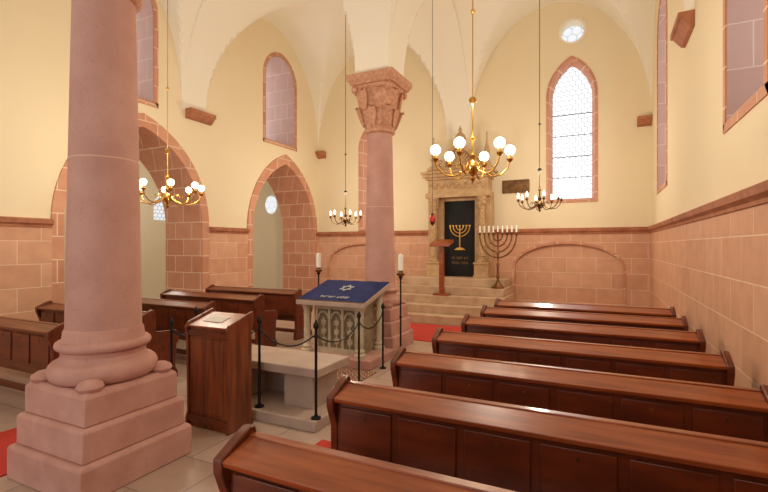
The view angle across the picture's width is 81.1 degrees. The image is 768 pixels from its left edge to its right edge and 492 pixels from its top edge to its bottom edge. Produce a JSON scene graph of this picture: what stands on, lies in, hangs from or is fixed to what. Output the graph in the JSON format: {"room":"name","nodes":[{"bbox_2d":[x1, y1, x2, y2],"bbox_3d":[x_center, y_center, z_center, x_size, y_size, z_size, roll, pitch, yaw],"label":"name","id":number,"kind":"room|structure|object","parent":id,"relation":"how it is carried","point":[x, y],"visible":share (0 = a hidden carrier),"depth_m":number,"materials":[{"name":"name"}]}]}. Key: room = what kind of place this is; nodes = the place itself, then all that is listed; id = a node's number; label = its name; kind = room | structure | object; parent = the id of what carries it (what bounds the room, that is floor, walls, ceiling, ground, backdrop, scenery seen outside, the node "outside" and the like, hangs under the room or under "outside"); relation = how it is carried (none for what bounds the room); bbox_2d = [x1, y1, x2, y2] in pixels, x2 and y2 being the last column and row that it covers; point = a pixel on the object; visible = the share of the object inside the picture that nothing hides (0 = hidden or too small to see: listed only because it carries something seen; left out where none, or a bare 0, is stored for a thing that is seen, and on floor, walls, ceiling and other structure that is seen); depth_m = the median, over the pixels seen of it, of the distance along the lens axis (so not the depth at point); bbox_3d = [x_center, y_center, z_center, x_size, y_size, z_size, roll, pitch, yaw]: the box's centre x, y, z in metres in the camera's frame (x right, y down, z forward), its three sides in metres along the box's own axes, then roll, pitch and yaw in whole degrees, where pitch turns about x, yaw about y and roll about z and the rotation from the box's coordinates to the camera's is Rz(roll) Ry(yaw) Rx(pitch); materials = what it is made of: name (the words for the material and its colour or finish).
{"room":"house of worship","nodes":[
{"label":"house of worship","id":0,"kind":"room"},
{"bbox_2d":[64,160,165,302],"bbox_3d":[-9.218,-0.800,9.325,0.300,5.100,13.710,0,0,26],"label":"wall","id":1,"kind":"structure","parent":0,"point":[153,232],"depth_m":13.52,"materials":[{"name":"paint"}]},
{"bbox_2d":[154,196,164,219],"bbox_3d":[-6.859,-1.175,13.844,0.027,0.750,0.500,0,0,26],"label":"window","id":2,"kind":"structure","parent":1,"relation":"in","point":[159,214],"depth_m":13.76,"materials":[{"name":"grey glass"}]},
{"bbox_2d":[0,0,317,231],"bbox_3d":[-5.434,-2.350,7.504,1.100,8.000,13.710,0,0,26],"label":"wall","id":3,"kind":"structure","parent":0,"point":[229,156],"depth_m":8.71,"materials":[{"name":"paint"}]},
{"bbox_2d":[0,226,51,320],"bbox_3d":[-6.498,0.685,3.982,0.035,1.930,6.440,0,0,26],"label":"trim","id":4,"kind":"structure","parent":3,"relation":"attached to","point":[25,252],"depth_m":6.55,"materials":[{"name":"stone"}]},
{"bbox_2d":[0,216,53,227],"bbox_3d":[-6.469,-0.350,3.968,0.100,0.140,6.440,0,0,26],"label":"trim","id":5,"kind":"structure","parent":3,"relation":"attached to","point":[4,220],"depth_m":6.53,"materials":[{"name":"orange stone"}]},
{"bbox_2d":[51,113,208,303],"bbox_3d":[-4.932,-0.400,8.511,1.130,4.100,3.080,0,0,26],"label":"trim","id":6,"kind":"structure","parent":3,"relation":"attached to","point":[187,227],"depth_m":9.48,"materials":[{"name":"stone"}]},
{"bbox_2d":[136,0,153,101],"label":"window","id":7,"kind":"structure","parent":3,"relation":"attached to","point":[145,17],"depth_m":8.55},
{"bbox_2d":[138,0,157,108],"bbox_3d":[-4.627,-3.850,7.909,0.022,2.460,1.460,0,0,26],"label":"trim","id":8,"kind":"structure","parent":3,"relation":"attached to","point":[154,104],"depth_m":8.50,"materials":[{"name":"stone"}]},
{"bbox_2d":[185,107,215,125],"bbox_3d":[-3.823,-2.701,9.386,0.170,0.199,0.660,0,0,26],"label":"trim","id":9,"kind":"structure","parent":3,"relation":"attached to","point":[191,113],"depth_m":9.31,"materials":[{"name":"orange stone"}]},
{"bbox_2d":[209,233,247,286],"bbox_3d":[-3.513,0.685,10.186,0.035,1.930,1.170,0,0,26],"label":"trim","id":10,"kind":"structure","parent":3,"relation":"attached to","point":[228,253],"depth_m":10.14,"materials":[{"name":"stone"}]},
{"bbox_2d":[209,227,249,233],"bbox_3d":[-3.483,-0.350,10.172,0.100,0.140,1.170,0,0,26],"label":"trim","id":11,"kind":"structure","parent":3,"relation":"attached to","point":[226,230],"depth_m":10.11,"materials":[{"name":"orange stone"}]},
{"bbox_2d":[263,52,296,151],"bbox_3d":[-2.728,-3.850,11.856,0.022,2.460,1.380,0,0,26],"label":"trim","id":12,"kind":"structure","parent":3,"relation":"attached to","point":[270,55],"depth_m":11.61,"materials":[{"name":"stone"}]},
{"bbox_2d":[266,56,294,147],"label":"window","id":13,"kind":"structure","parent":3,"relation":"attached to","point":[280,88],"depth_m":12.52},
{"bbox_2d":[247,155,316,294],"bbox_3d":[-3.124,-0.400,12.268,1.130,4.100,2.920,0,0,26],"label":"trim","id":14,"kind":"structure","parent":3,"relation":"attached to","point":[291,190],"depth_m":13.24,"materials":[{"name":"stone"}]},
{"bbox_2d":[182,0,693,139],"bbox_3d":[-1.063,-4.550,5.400,10.394,3.560,9.834,0,0,-21],"label":"trim","id":15,"kind":"structure","parent":3,"relation":"attached to","point":[369,19],"depth_m":9.17,"materials":[{"name":"paint"}]},
{"bbox_2d":[0,305,460,491],"bbox_3d":[-3.131,1.700,6.396,13.210,0.100,13.710,0,0,26],"label":"floor","id":16,"kind":"structure","parent":0,"point":[192,472],"depth_m":3.95,"materials":[{"name":"beige tile"}]},
{"bbox_2d":[0,427,16,476],"bbox_3d":[-3.441,1.643,2.766,0.900,0.011,3.200,0,0,26],"label":"carpet runner","id":17,"kind":"object","parent":16,"relation":"on","point":[8,437],"visible":0.02,"depth_m":3.72,"materials":[{"name":"red carpet"}]},
{"bbox_2d":[0,316,63,391],"bbox_3d":[-4.094,1.205,5.042,2.150,0.890,0.545,0,0,26],"label":"pew","id":18,"kind":"object","parent":16,"relation":"on","point":[26,345],"visible":0.49,"depth_m":4.59,"materials":[{"name":"brown wood"}]},
{"bbox_2d":[7,0,191,491],"bbox_3d":[-2.109,-0.560,3.390,0.860,4.420,0.860,0,0,26],"label":"stone column","id":19,"kind":"structure","parent":16,"relation":"on","point":[104,415],"depth_m":3.18,"materials":[{"name":"pink stone"}]},
{"bbox_2d":[35,300,178,376],"bbox_3d":[-3.677,1.205,5.907,2.150,0.890,0.545,0,0,26],"label":"pew","id":20,"kind":"object","parent":16,"relation":"on","point":[48,311],"visible":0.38,"depth_m":5.53,"materials":[{"name":"brown wood"}]},
{"bbox_2d":[169,317,173,369],"bbox_3d":[-2.282,1.205,4.827,0.090,0.890,0.088,0,0,26],"label":"barrier post","id":21,"kind":"object","parent":16,"relation":"on","point":[171,322],"visible":0.66,"depth_m":4.82,"materials":[{"name":"black metal"}]},
{"bbox_2d":[142,298,215,354],"bbox_3d":[-3.270,1.205,6.753,2.150,0.890,0.545,0,0,26],"label":"pew","id":22,"kind":"object","parent":16,"relation":"on","point":[181,312],"visible":0.21,"depth_m":6.38,"materials":[{"name":"brown wood"}]},
{"bbox_2d":[160,289,277,346],"bbox_3d":[-2.840,1.205,7.646,2.150,0.890,0.545,0,0,26],"label":"pew","id":23,"kind":"object","parent":16,"relation":"on","point":[228,303],"visible":0.55,"depth_m":7.23,"materials":[{"name":"brown wood"}]},
{"bbox_2d":[185,308,253,435],"bbox_3d":[-1.520,1.128,4.151,0.524,1.043,0.339,0,0,26],"label":"lectern","id":24,"kind":"object","parent":16,"relation":"on","point":[218,355],"visible":0.92,"depth_m":4.04,"materials":[{"name":"brown wood"}]},
{"bbox_2d":[204,315,229,322],"bbox_3d":[-1.543,0.673,4.149,0.220,0.036,0.116,0,0,26],"label":"paper sheet","id":25,"kind":"object","parent":24,"relation":"on","point":[213,318],"visible":1,"depth_m":4.14,"materials":[{"name":"white paper"}]},
{"bbox_2d":[205,284,312,339],"bbox_3d":[-2.407,1.205,8.547,2.150,0.890,0.545,0,0,26],"label":"pew","id":26,"kind":"object","parent":16,"relation":"on","point":[283,301],"visible":0.51,"depth_m":8.06,"materials":[{"name":"brown wood"}]},
{"bbox_2d":[252,344,348,432],"bbox_3d":[-1.108,1.395,4.639,1.500,0.510,0.800,0,0,26],"label":"stone bench","id":27,"kind":"object","parent":16,"relation":"on","point":[287,375],"visible":0.53,"depth_m":4.37,"materials":[{"name":"beige stone"}]},
{"bbox_2d":[255,314,263,407],"bbox_3d":[-1.201,1.105,4.329,0.090,0.890,0.088,0,0,26],"label":"barrier post","id":28,"kind":"object","parent":27,"relation":"on","point":[259,319],"visible":1,"depth_m":4.32,"materials":[{"name":"black metal"}]},
{"bbox_2d":[261,330,313,346],"bbox_3d":[-0.906,0.873,4.182,0.613,0.132,0.020,0,0,27],"label":"chain","id":29,"kind":"object","parent":28,"relation":"hanging from","point":[261,330],"visible":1,"depth_m":4.18,"materials":[{"name":"black metal"}]},
{"bbox_2d":[311,320,320,419],"bbox_3d":[-0.611,1.105,4.034,0.090,0.890,0.088,0,0,26],"label":"barrier post","id":30,"kind":"object","parent":27,"relation":"on","point":[316,416],"visible":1,"depth_m":4.02,"materials":[{"name":"black metal"}]},
{"bbox_2d":[313,252,321,343],"bbox_3d":[-1.088,0.875,7.471,0.240,1.550,0.240,0,0,26],"label":"candle stand","id":31,"kind":"object","parent":16,"relation":"on","point":[318,270],"visible":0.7,"depth_m":7.44,"materials":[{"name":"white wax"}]},
{"bbox_2d":[316,252,320,266],"bbox_3d":[-1.088,0.228,7.471,0.080,0.255,0.080,0,0,26],"label":"candle","id":32,"kind":"object","parent":31,"relation":"on","point":[318,256],"depth_m":7.44,"materials":[{"name":"white wax"}]},
{"bbox_2d":[315,439,330,448],"bbox_3d":[-0.849,1.643,2.295,0.720,0.011,3.000,0,0,26],"label":"carpet runner","id":33,"kind":"object","parent":16,"relation":"on","point":[323,443],"visible":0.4,"depth_m":3.71,"materials":[{"name":"red carpet"}]},
{"bbox_2d":[296,283,394,370],"bbox_3d":[-0.596,1.103,6.602,1.320,1.095,0.860,0,0,26],"label":"table","id":34,"kind":"object","parent":16,"relation":"on","point":[336,321],"visible":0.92,"depth_m":6.42,"materials":[{"name":"beige stone"}]},
{"bbox_2d":[297,280,388,303],"bbox_3d":[-0.591,0.656,6.612,1.094,0.232,0.826,0,0,26],"label":"table cloth","id":35,"kind":"object","parent":34,"relation":"on","point":[329,290],"visible":1,"depth_m":6.57,"materials":[{"name":"blue fabric"}]},
{"bbox_2d":[337,367,376,381],"bbox_3d":[-1.138,1.643,5.730,1.780,0.011,1.100,0,0,26],"label":"patterned rug","id":36,"kind":"object","parent":16,"relation":"on","point":[353,373],"visible":0.14,"depth_m":5.77,"materials":[{"name":"brown carpet"}]},
{"bbox_2d":[357,311,360,381],"bbox_3d":[-0.294,1.205,5.269,0.090,0.890,0.088,0,0,26],"label":"barrier post","id":37,"kind":"object","parent":16,"relation":"on","point":[358,313],"visible":0.68,"depth_m":5.26,"materials":[{"name":"black metal"}]},
{"bbox_2d":[318,324,358,342],"bbox_3d":[-0.453,0.901,4.651,0.019,0.186,1.226,0,0,14],"label":"chain","id":38,"kind":"object","parent":37,"relation":"hanging from","point":[357,324],"visible":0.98,"depth_m":4.55,"materials":[{"name":"black metal"}]},
{"bbox_2d":[360,314,382,328],"bbox_3d":[-0.155,0.973,5.662,0.020,0.133,0.787,0,0,20],"label":"chain","id":39,"kind":"object","parent":37,"relation":"hanging from","point":[381,314],"visible":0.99,"depth_m":5.67,"materials":[{"name":"black metal"}]},
{"bbox_2d":[213,424,515,491],"bbox_3d":[0.441,1.205,1.527,2.210,0.890,0.545,0,0,26],"label":"pew","id":40,"kind":"object","parent":16,"relation":"on","point":[251,460],"visible":1,"depth_m":1.66,"materials":[{"name":"brown wood"}]},
{"bbox_2d":[346,67,412,351],"bbox_3d":[-0.068,-0.560,7.468,0.860,4.420,0.860,0,0,26],"label":"stone column","id":41,"kind":"structure","parent":16,"relation":"on","point":[380,94],"depth_m":7.25,"materials":[{"name":"pink stone"}]},
{"bbox_2d":[380,303,385,368],"bbox_3d":[-0.015,1.205,6.056,0.090,0.890,0.088,0,0,26],"label":"barrier post","id":42,"kind":"object","parent":16,"relation":"on","point":[382,305],"visible":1,"depth_m":6.04,"materials":[{"name":"black metal"}]},
{"bbox_2d":[396,253,404,345],"bbox_3d":[0.241,0.875,6.520,0.240,1.550,0.240,0,0,26],"label":"candle stand","id":43,"kind":"object","parent":16,"relation":"on","point":[400,273],"visible":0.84,"depth_m":6.50,"materials":[{"name":"black metal"}]},
{"bbox_2d":[398,253,402,270],"bbox_3d":[0.241,0.228,6.520,0.080,0.255,0.080,0,0,26],"label":"candle","id":44,"kind":"object","parent":43,"relation":"on","point":[400,256],"depth_m":6.48,"materials":[{"name":"white wax"}]},
{"bbox_2d":[410,323,461,341],"bbox_3d":[0.855,1.643,8.578,3.100,0.011,1.600,0,0,26],"label":"carpet runner","id":45,"kind":"object","parent":16,"relation":"on","point":[421,332],"visible":0.29,"depth_m":8.81,"materials":[{"name":"red carpet"}]},
{"bbox_2d":[396,275,517,325],"bbox_3d":[1.526,1.205,10.435,2.840,0.890,2.130,0,0,26],"label":"steps","id":46,"kind":"structure","parent":16,"relation":"on","point":[468,295],"depth_m":10.04,"materials":[{"name":"stone"}]},
{"bbox_2d":[430,239,453,295],"bbox_3d":[1.309,0.482,10.191,0.460,1.268,0.340,0,0,26],"label":"lectern","id":47,"kind":"object","parent":46,"relation":"on","point":[441,243],"visible":1,"depth_m":10.15,"materials":[{"name":"brown wood"}]},
{"bbox_2d":[420,126,497,277],"bbox_3d":[1.849,-1.130,11.107,1.800,3.780,0.640,0,0,26],"label":"torah ark","id":48,"kind":"object","parent":46,"relation":"on","point":[460,207],"visible":0.94,"depth_m":11.10,"materials":[{"name":"beige stone"}]},
{"bbox_2d":[478,225,517,288],"bbox_3d":[2.520,0.243,9.941,0.864,1.390,0.280,0,0,26],"label":"candelabrum","id":49,"kind":"object","parent":46,"relation":"on","point":[497,285],"visible":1,"depth_m":9.92,"materials":[{"name":"gold metal"}]},
{"bbox_2d":[326,375,767,491],"bbox_3d":[0.792,1.205,2.257,2.210,0.890,0.545,0,0,26],"label":"pew","id":50,"kind":"object","parent":16,"relation":"on","point":[517,448],"visible":0.8,"depth_m":2.07,"materials":[{"name":"brown wood"}]},
{"bbox_2d":[390,346,767,441],"bbox_3d":[1.157,1.205,3.014,2.210,0.890,0.545,0,0,26],"label":"pew","id":51,"kind":"object","parent":16,"relation":"on","point":[716,409],"visible":0.56,"depth_m":2.72,"materials":[{"name":"brown wood"}]},
{"bbox_2d":[432,327,734,385],"bbox_3d":[1.542,1.205,3.816,2.210,0.890,0.545,0,0,26],"label":"pew","id":52,"kind":"object","parent":16,"relation":"on","point":[711,368],"visible":0.42,"depth_m":3.53,"materials":[{"name":"brown wood"}]},
{"bbox_2d":[461,314,705,352],"bbox_3d":[1.954,1.205,4.672,2.210,0.890,0.545,0,0,26],"label":"pew","id":53,"kind":"object","parent":16,"relation":"on","point":[691,341],"visible":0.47,"depth_m":4.40,"materials":[{"name":"brown wood"}]},
{"bbox_2d":[480,305,688,330],"bbox_3d":[2.327,1.205,5.447,2.210,0.890,0.545,0,0,26],"label":"pew","id":54,"kind":"object","parent":16,"relation":"on","point":[666,323],"visible":0.27,"depth_m":5.19,"materials":[{"name":"brown wood"}]},
{"bbox_2d":[494,298,676,317],"bbox_3d":[2.687,1.205,6.195,2.210,0.890,0.545,0,0,26],"label":"pew","id":55,"kind":"object","parent":16,"relation":"on","point":[586,308],"visible":0.21,"depth_m":5.95,"materials":[{"name":"brown wood"}]},
{"bbox_2d":[161,0,694,145],"bbox_3d":[-1.059,-4.240,5.398,8.610,2.940,13.710,0,0,26],"label":"ceiling","id":56,"kind":"structure","parent":0,"point":[315,29],"depth_m":10.55,"materials":[{"name":"paint"}]},
{"bbox_2d":[140,0,204,208],"bbox_3d":[-3.066,-3.120,6.359,0.922,5.180,0.922,0,0,-8],"label":"chandelier","id":57,"kind":"object","parent":56,"relation":"hanging from","point":[166,197],"visible":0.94,"depth_m":6.35,"materials":[{"name":"gold metal"}]},
{"bbox_2d":[330,14,361,226],"bbox_3d":[-0.901,-3.080,10.533,0.758,5.260,0.772,0,0,26],"label":"chandelier","id":58,"kind":"object","parent":56,"relation":"hanging from","point":[345,219],"visible":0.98,"depth_m":10.53,"materials":[{"name":"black metal"}]},
{"bbox_2d":[430,0,434,225],"bbox_3d":[1.060,-3.025,9.811,0.130,5.170,0.127,0,0,26],"label":"lamp","id":59,"kind":"object","parent":56,"relation":"hanging from","point":[432,216],"visible":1,"depth_m":9.80,"materials":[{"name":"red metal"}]},
{"bbox_2d":[430,0,514,182],"bbox_3d":[0.881,-3.170,4.459,0.770,5.080,0.842,0,0,26],"label":"chandelier","id":60,"kind":"object","parent":56,"relation":"hanging from","point":[472,167],"visible":1,"depth_m":4.44,"materials":[{"name":"gold metal"}]},
{"bbox_2d":[456,148,462,155],"bbox_3d":[0.696,-0.868,4.138,0.070,0.075,0.070,0,0,26],"label":"socket","id":61,"kind":"object","parent":60,"relation":"attached to","point":[459,153],"depth_m":4.12,"materials":[{"name":"gold metal"}]},
{"bbox_2d":[496,148,502,155],"bbox_3d":[1.066,-0.868,4.139,0.070,0.075,0.070,0,0,26],"label":"socket","id":62,"kind":"object","parent":60,"relation":"attached to","point":[499,153],"depth_m":4.12,"materials":[{"name":"gold metal"}]},
{"bbox_2d":[507,155,512,162],"bbox_3d":[1.251,-0.868,4.460,0.070,0.075,0.070,0,0,26],"label":"socket","id":63,"kind":"object","parent":60,"relation":"attached to","point":[509,159],"depth_m":4.45,"materials":[{"name":"gold metal"}]},
{"bbox_2d":[516,0,562,211],"bbox_3d":[3.000,-3.180,8.655,0.834,5.060,0.834,0,0,26],"label":"chandelier","id":64,"kind":"object","parent":56,"relation":"hanging from","point":[539,203],"visible":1,"depth_m":8.65,"materials":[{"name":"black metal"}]},
{"bbox_2d":[253,2,651,288],"bbox_3d":[0.347,-2.300,12.701,14.010,8.100,0.730,0,0,26],"label":"wall","id":65,"kind":"structure","parent":0,"point":[506,106],"depth_m":10.95,"materials":[{"name":"paint"}]},
{"bbox_2d":[265,196,276,213],"bbox_3d":[-3.563,-1.300,14.158,0.440,0.560,0.025,0,0,26],"label":"window","id":66,"kind":"structure","parent":65,"relation":"in","point":[271,204],"depth_m":14.14,"materials":[{"name":"grey glass"}]},
{"bbox_2d":[315,151,325,158],"bbox_3d":[-1.876,-2.701,13.305,0.280,0.199,0.170,0,0,26],"label":"trim","id":67,"kind":"structure","parent":65,"relation":"attached to","point":[320,154],"depth_m":13.27,"materials":[{"name":"orange stone"}]},
{"bbox_2d":[358,131,366,230],"bbox_3d":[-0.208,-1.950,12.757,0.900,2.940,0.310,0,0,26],"label":"trim","id":68,"kind":"structure","parent":65,"relation":"attached to","point":[363,147],"depth_m":12.93,"materials":[{"name":"stone"}]},
{"bbox_2d":[327,242,402,283],"bbox_3d":[-0.568,0.595,12.655,2.420,1.410,0.017,0,0,26],"label":"trim","id":69,"kind":"structure","parent":65,"relation":"attached to","point":[357,243],"depth_m":12.98,"materials":[{"name":"stone"}]},
{"bbox_2d":[316,227,649,236],"bbox_3d":[1.875,-0.350,11.494,8.610,0.140,0.180,0,0,26],"label":"trim","id":70,"kind":"structure","parent":65,"relation":"attached to","point":[597,230],"depth_m":10.52,"materials":[{"name":"orange stone"}]},
{"bbox_2d":[317,233,650,307],"bbox_3d":[1.892,0.685,11.530,8.610,1.930,0.100,0,0,26],"label":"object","id":71,"kind":"structure","parent":65,"relation":"attached to","point":[556,273],"depth_m":10.52,"materials":[{"name":"stone"}]},
{"bbox_2d":[502,179,529,193],"bbox_3d":[3.207,-1.450,10.930,0.640,0.320,0.038,0,0,26],"label":"wall plaque","id":72,"kind":"object","parent":65,"relation":"attached to","point":[523,185],"visible":1,"depth_m":10.91,"materials":[{"name":"brown metal"}]},
{"bbox_2d":[513,241,625,304],"bbox_3d":[4.207,0.595,10.356,2.420,1.410,0.017,0,0,26],"label":"trim","id":73,"kind":"structure","parent":65,"relation":"attached to","point":[559,242],"depth_m":10.19,"materials":[{"name":"stone"}]},
{"bbox_2d":[546,56,597,202],"bbox_3d":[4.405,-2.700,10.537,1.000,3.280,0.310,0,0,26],"label":"trim","id":74,"kind":"structure","parent":65,"relation":"attached to","point":[571,63],"depth_m":10.62,"materials":[{"name":"stone"}]},
{"bbox_2d":[558,18,585,44],"bbox_3d":[4.508,-4.970,10.704,0.600,0.600,0.720,0,0,26],"label":"trim","id":75,"kind":"structure","parent":65,"relation":"attached to","point":[571,22],"depth_m":10.45,"materials":[{"name":"paint"}]},
{"bbox_2d":[553,67,591,198],"bbox_3d":[4.473,-2.700,10.677,0.860,3.140,0.040,0,0,26],"label":"window","id":76,"kind":"structure","parent":65,"relation":"in","point":[572,92],"depth_m":10.67,"materials":[{"name":"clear glass"}]},
{"bbox_2d":[562,26,583,41],"bbox_3d":[4.495,-4.970,10.677,0.500,0.500,0.020,0,0,26],"label":"window","id":77,"kind":"structure","parent":65,"relation":"in","point":[573,33],"depth_m":10.67,"materials":[{"name":"grey glass"}]},
{"bbox_2d":[637,115,652,126],"bbox_3d":[5.630,-2.701,9.692,0.280,0.199,0.170,0,0,26],"label":"trim","id":78,"kind":"structure","parent":65,"relation":"attached to","point":[646,120],"depth_m":9.66,"materials":[{"name":"orange stone"}]},
{"bbox_2d":[652,0,767,224],"bbox_3d":[3.181,-2.300,3.358,0.800,8.100,13.710,0,0,26],"label":"wall","id":79,"kind":"structure","parent":0,"point":[705,165],"depth_m":5.01,"materials":[{"name":"paint"}]},
{"bbox_2d":[658,0,665,188],"bbox_3d":[5.390,-2.830,7.949,0.800,3.600,1.400,0,0,26],"label":"window","id":80,"kind":"structure","parent":79,"relation":"attached to","point":[662,15],"depth_m":8.65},
{"bbox_2d":[657,0,666,193],"bbox_3d":[5.029,-2.830,8.123,0.022,3.640,1.440,0,0,26],"label":"trim","id":81,"kind":"structure","parent":79,"relation":"attached to","point":[664,185],"depth_m":8.23,"materials":[{"name":"stone"}]},
{"bbox_2d":[670,9,694,47],"bbox_3d":[3.739,-2.701,5.636,0.170,0.199,0.660,0,0,26],"label":"trim","id":82,"kind":"structure","parent":79,"relation":"attached to","point":[684,24],"depth_m":5.49,"materials":[{"name":"orange stone"}]},
{"bbox_2d":[647,180,767,232],"bbox_3d":[2.775,-0.350,3.553,0.100,0.140,13.710,0,0,26],"label":"trim","id":83,"kind":"structure","parent":79,"relation":"attached to","point":[757,194],"depth_m":3.76,"materials":[{"name":"orange stone"}]},
{"bbox_2d":[651,203,767,388],"bbox_3d":[2.805,0.685,3.539,0.035,1.930,13.710,0,0,26],"label":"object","id":84,"kind":"structure","parent":79,"relation":"attached to","point":[713,271],"depth_m":3.94,"materials":[{"name":"stone"}]},
{"bbox_2d":[727,0,763,120],"bbox_3d":[3.170,-2.680,3.335,0.800,3.300,1.160,0,0,26],"label":"window","id":85,"kind":"structure","parent":79,"relation":"attached to","point":[744,17],"depth_m":3.91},
{"bbox_2d":[723,0,767,133],"bbox_3d":[2.809,-2.680,3.509,0.022,3.340,1.200,0,0,26],"label":"trim","id":86,"kind":"structure","parent":79,"relation":"attached to","point":[762,92],"depth_m":3.45,"materials":[{"name":"stone"}]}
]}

